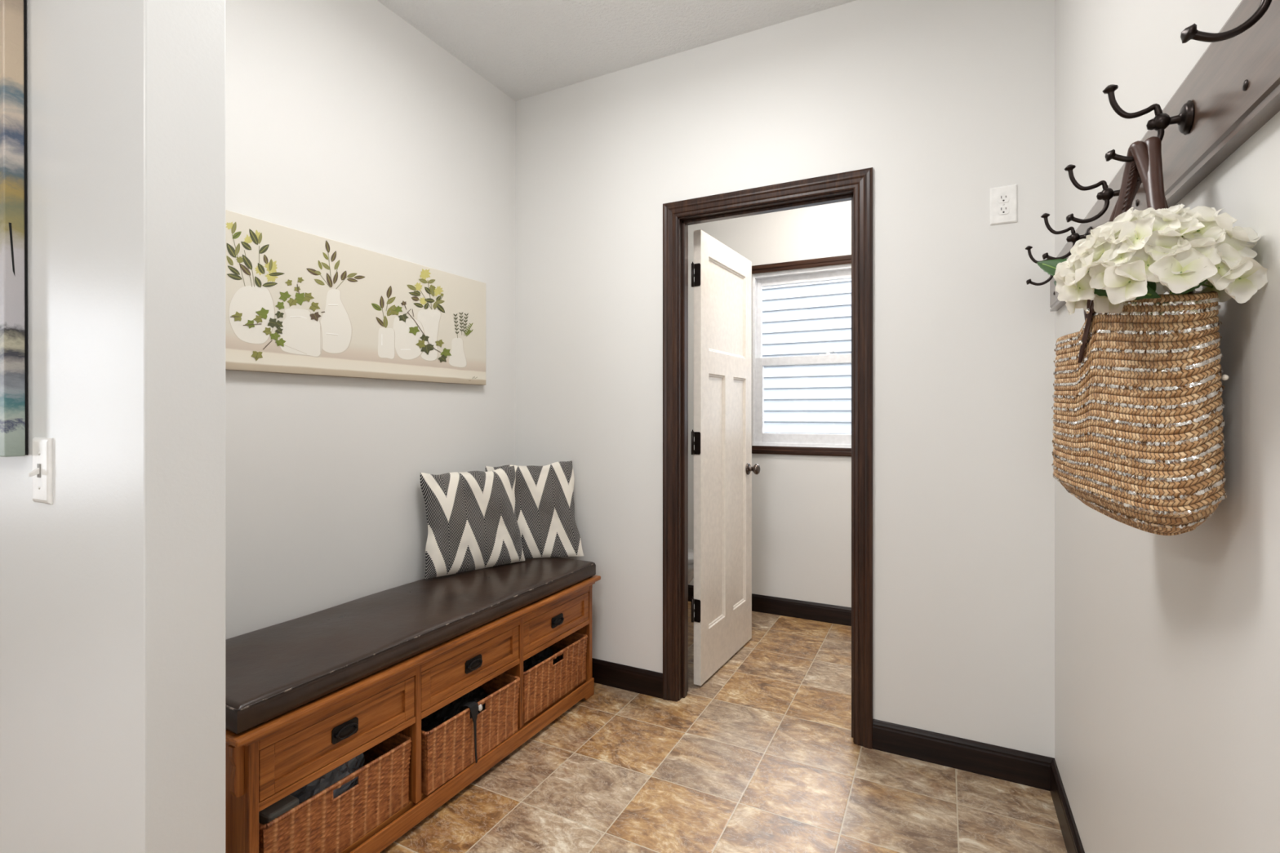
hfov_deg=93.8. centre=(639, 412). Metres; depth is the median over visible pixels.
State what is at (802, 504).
wall
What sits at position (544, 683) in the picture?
wicker basket
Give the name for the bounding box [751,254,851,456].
window
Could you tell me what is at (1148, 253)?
bunch
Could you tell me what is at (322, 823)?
wicker basket
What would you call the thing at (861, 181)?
trim
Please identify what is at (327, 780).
plastic bag
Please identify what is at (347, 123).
wall
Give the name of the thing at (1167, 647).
wall
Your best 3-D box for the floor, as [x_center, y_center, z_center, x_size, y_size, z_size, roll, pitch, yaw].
[-2.173,1.270,1.111,5.719,0.100,7.414,0,0,27]
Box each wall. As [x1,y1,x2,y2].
[225,0,515,639]
[515,0,1054,758]
[688,200,851,607]
[1054,0,1279,852]
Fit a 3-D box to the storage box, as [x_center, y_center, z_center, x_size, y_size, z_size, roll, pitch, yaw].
[-1.004,1.044,1.528,0.312,0.168,0.079,0,0,27]
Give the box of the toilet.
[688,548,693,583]
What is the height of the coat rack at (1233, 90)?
0.150 m
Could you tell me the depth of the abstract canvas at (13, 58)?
1.06 m
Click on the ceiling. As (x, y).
(524, 48)
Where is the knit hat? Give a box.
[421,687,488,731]
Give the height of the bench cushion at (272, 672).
0.072 m
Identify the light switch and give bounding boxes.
[27,437,53,504]
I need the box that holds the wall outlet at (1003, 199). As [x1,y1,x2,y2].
[990,184,1017,225]
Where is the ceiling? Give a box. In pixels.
[377,0,856,101]
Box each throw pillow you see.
[420,465,524,579]
[484,460,583,558]
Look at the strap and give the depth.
1.95 m
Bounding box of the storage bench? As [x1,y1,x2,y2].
[225,574,600,852]
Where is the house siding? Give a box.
[761,278,851,434]
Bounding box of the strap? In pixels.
[458,701,482,763]
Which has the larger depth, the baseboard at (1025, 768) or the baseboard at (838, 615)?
the baseboard at (838, 615)
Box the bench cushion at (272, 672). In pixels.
[225,556,595,734]
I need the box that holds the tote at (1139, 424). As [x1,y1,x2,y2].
[1051,136,1228,535]
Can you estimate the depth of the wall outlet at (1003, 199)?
2.00 m
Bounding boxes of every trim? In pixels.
[662,167,873,749]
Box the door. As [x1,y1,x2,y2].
[691,229,759,685]
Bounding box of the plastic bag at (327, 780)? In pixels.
[290,752,364,804]
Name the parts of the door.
knob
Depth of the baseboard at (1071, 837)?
1.72 m
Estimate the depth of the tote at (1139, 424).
0.78 m
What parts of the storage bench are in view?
panel, drawer, drawer rail, pull plate, moulding, apron rail, drawer, drawer rail, board, pull plate, drawer, drawer rail, pull plate, panel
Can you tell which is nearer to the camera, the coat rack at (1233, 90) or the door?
the coat rack at (1233, 90)
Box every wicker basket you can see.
[258,733,411,852]
[421,672,519,795]
[523,631,587,724]
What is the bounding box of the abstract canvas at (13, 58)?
[0,0,27,457]
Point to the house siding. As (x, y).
(810, 318)
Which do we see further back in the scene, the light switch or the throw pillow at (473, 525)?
the throw pillow at (473, 525)
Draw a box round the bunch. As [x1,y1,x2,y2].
[1036,204,1267,315]
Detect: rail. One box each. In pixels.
[340,680,586,852]
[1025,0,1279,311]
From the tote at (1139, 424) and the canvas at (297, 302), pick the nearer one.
the tote at (1139, 424)
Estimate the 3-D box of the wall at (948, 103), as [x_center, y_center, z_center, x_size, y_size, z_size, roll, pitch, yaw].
[0.197,-0.152,2.575,2.619,2.745,0.100,0,0,27]
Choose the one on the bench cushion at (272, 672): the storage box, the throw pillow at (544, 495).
the throw pillow at (544, 495)
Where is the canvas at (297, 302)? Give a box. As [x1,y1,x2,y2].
[225,209,485,385]
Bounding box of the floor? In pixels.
[350,601,1066,852]
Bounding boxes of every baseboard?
[591,657,662,698]
[688,584,851,626]
[872,719,1053,791]
[1049,758,1084,852]
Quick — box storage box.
[258,794,298,824]
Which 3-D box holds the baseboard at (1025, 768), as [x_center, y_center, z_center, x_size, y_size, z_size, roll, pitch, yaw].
[1.091,1.169,2.057,0.555,0.103,0.014,0,0,27]
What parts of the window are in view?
sash, sash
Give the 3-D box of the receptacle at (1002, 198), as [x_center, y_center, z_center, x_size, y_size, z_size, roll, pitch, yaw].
[1.212,-0.715,1.996,0.034,0.027,0.002,0,0,27]
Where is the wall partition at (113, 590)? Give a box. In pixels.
[0,0,225,852]
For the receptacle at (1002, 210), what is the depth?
1.99 m
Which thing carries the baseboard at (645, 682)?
attached to the wall at (948, 103)
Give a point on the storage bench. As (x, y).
(265, 763)
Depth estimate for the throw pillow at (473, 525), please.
2.41 m
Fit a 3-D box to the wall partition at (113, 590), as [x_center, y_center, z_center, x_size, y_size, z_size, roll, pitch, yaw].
[-2.559,-0.152,1.885,4.130,2.745,0.115,0,0,27]
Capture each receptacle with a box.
[997,194,1009,203]
[997,205,1009,214]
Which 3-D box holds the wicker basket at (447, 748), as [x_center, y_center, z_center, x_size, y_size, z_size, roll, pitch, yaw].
[-0.710,1.050,2.068,0.413,0.194,0.438,0,0,28]
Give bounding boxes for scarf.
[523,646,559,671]

